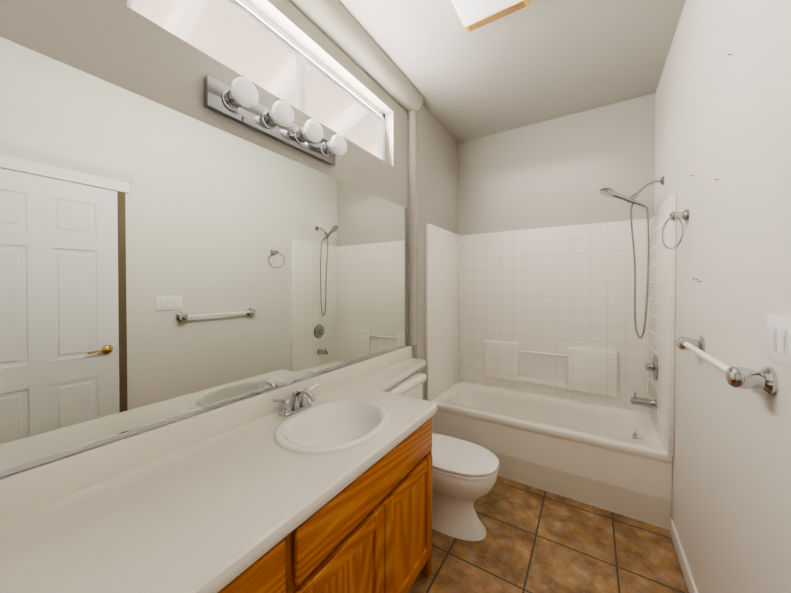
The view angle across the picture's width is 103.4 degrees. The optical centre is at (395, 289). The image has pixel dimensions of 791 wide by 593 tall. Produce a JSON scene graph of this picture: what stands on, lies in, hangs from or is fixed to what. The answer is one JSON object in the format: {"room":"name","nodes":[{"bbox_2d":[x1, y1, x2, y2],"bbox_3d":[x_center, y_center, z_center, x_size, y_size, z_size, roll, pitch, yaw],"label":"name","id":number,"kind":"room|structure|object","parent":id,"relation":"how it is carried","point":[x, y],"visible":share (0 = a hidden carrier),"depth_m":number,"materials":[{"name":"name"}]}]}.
{"room":"bathroom","nodes":[
{"label":"bathroom","id":0,"kind":"room"},
{"bbox_2d":[0,0,458,478],"bbox_3d":[-0.530,-0.042,1.610,0.210,2.980,4.170,0,1,32],"label":"wall","id":1,"kind":"structure","parent":0,"point":[121,44],"depth_m":1.49,"materials":[{"name":"grey paint"}]},
{"bbox_2d":[0,37,407,477],"bbox_3d":[-0.471,-0.090,1.607,0.011,1.102,2.130,0,1,32],"label":"mirror","id":2,"kind":"object","parent":1,"relation":"attached to","point":[160,265],"visible":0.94,"depth_m":1.05,"materials":[{"name":"clear glass"}]},
{"bbox_2d":[0,345,411,520],"bbox_3d":[-0.449,0.517,1.637,0.018,0.107,2.200,0,1,32],"label":"backsplash","id":3,"kind":"structure","parent":1,"relation":"attached to","point":[32,488],"depth_m":1.02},
{"bbox_2d":[204,75,346,165],"bbox_3d":[-0.479,-0.757,1.443,0.163,0.115,0.695,0,1,32],"label":"sconce","id":4,"kind":"object","parent":1,"relation":"attached to","point":[237,101],"visible":1,"depth_m":1.34,"materials":[{"name":"silver metal"}]},
{"bbox_2d":[289,0,423,111],"bbox_3d":[-0.688,-1.468,1.149,0.115,0.115,3.250,0,1,32],"label":"ceiling beam","id":5,"kind":"structure","parent":1,"relation":"attached to","point":[339,26],"depth_m":1.88,"materials":[{"name":"grey paint"}]},
{"bbox_2d":[338,0,685,142],"bbox_3d":[0.217,-1.576,1.123,1.975,0.100,4.470,0,1,32],"label":"ceiling","id":6,"kind":"structure","parent":0,"point":[536,61],"depth_m":2.05,"materials":[{"name":"grey paint"}]},
{"bbox_2d":[451,0,529,32],"bbox_3d":[0.423,-1.481,1.485,0.330,0.096,0.460,0,1,32],"label":"fan","id":7,"kind":"object","parent":6,"relation":"attached to","point":[474,14],"visible":1,"depth_m":1.60,"materials":[{"name":"white plastic"},{"name":"oak wood"}]},
{"bbox_2d":[408,476,688,592],"bbox_3d":[0.217,1.484,1.158,1.975,0.060,4.470,0,1,32],"label":"floor","id":8,"kind":"structure","parent":0,"point":[535,540],"depth_m":1.72,"materials":[{"name":"tile"}]},
{"bbox_2d":[224,421,431,592],"bbox_3d":[-0.421,1.034,1.150,0.590,0.840,1.394,0,1,32],"label":"bathroom vanity","id":9,"kind":"object","parent":8,"relation":"on","point":[376,536],"depth_m":1.12,"materials":[{"name":"brown wood"}]},
{"bbox_2d":[0,357,436,592],"bbox_3d":[-0.196,0.590,1.479,0.616,0.040,2.200,0,1,32],"label":"countertop","id":10,"kind":"structure","parent":9,"relation":"on","point":[195,519],"depth_m":0.80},
{"bbox_2d":[272,385,319,416],"bbox_3d":[-0.426,0.514,1.445,0.158,0.112,0.255,0,1,32],"label":"faucet","id":11,"kind":"object","parent":10,"relation":"on","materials":[{"name":"silver metal"}]},
{"bbox_2d":[248,393,411,468],"bbox_3d":[-0.256,0.641,1.340,0.431,0.166,0.515,0,1,32],"label":"sink","id":12,"kind":"object","parent":10,"relation":"in","point":[343,422],"depth_m":1.42,"materials":[{"name":"white ceramic"}]},
{"bbox_2d":[386,372,498,540],"bbox_3d":[0.248,1.033,2.007,0.807,0.822,0.510,0,1,32],"label":"toilet","id":13,"kind":"object","parent":8,"relation":"on","point":[464,475],"visible":0.54,"depth_m":1.84,"materials":[{"name":"white ceramic"}]},
{"bbox_2d":[426,176,676,529],"bbox_3d":[1.145,0.328,2.566,1.613,2.220,0.774,0,1,32],"label":"bathtub","id":14,"kind":"object","parent":8,"relation":"on","point":[550,359],"visible":0.92,"depth_m":2.62,"materials":[{"name":"white ceramic"}]},
{"bbox_2d":[431,381,672,529],"bbox_3d":[1.151,1.202,2.586,1.611,0.470,0.748,0,1,32],"label":"tub","id":15,"kind":"object","parent":14,"relation":"in","point":[614,458],"depth_m":2.25,"materials":[{"name":"white ceramic"}]},
{"bbox_2d":[458,93,654,234],"bbox_3d":[1.366,-0.057,2.970,1.975,2.980,0.150,0,1,32],"label":"wall","id":16,"kind":"structure","parent":0,"point":[560,171],"depth_m":2.79,"materials":[{"name":"grey paint"}]},
{"bbox_2d":[654,0,790,592],"bbox_3d":[0.990,-0.030,0.655,0.150,2.980,4.170,0,1,32],"label":"wall","id":17,"kind":"structure","parent":0,"point":[722,116],"depth_m":1.10,"materials":[{"name":"white paint"}]},
{"bbox_2d":[661,209,688,249],"bbox_3d":[1.462,-0.311,1.627,0.093,0.200,0.163,0,1,32],"label":"towel ring","id":18,"kind":"object","parent":17,"relation":"attached to","point":[679,216],"visible":1,"depth_m":1.60,"materials":[{"name":"silver metal"}]},
{"bbox_2d":[670,519,697,592],"bbox_3d":[0.721,1.415,0.397,0.012,0.095,3.418,0,1,32],"label":"baseboard","id":19,"kind":"structure","parent":17,"relation":"attached to","point":[687,573],"depth_m":1.59,"materials":[{"name":"white wood"}]},
{"bbox_2d":[676,336,777,394],"bbox_3d":[1.149,0.244,1.132,0.090,0.075,0.695,0,1,32],"label":"towel rail","id":20,"kind":"object","parent":17,"relation":"attached to","point":[765,379],"visible":1,"depth_m":0.86,"materials":[{"name":"silver metal"}]},
{"bbox_2d":[766,314,790,366],"bbox_3d":[0.972,0.128,0.781,0.013,0.120,0.190,0,1,32],"label":"light switch","id":21,"kind":"object","parent":17,"relation":"attached to","point":[778,343],"visible":1,"depth_m":0.80,"materials":[{"name":"white plastic"}]},
{"label":"outside","id":22,"kind":"structure","parent":0,"visible":0},
{"bbox_2d":[127,0,384,160],"bbox_3d":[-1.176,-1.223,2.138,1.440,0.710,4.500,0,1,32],"label":"window","id":23,"kind":"structure","parent":22,"point":[224,32],"depth_m":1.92,"materials":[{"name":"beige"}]}
]}

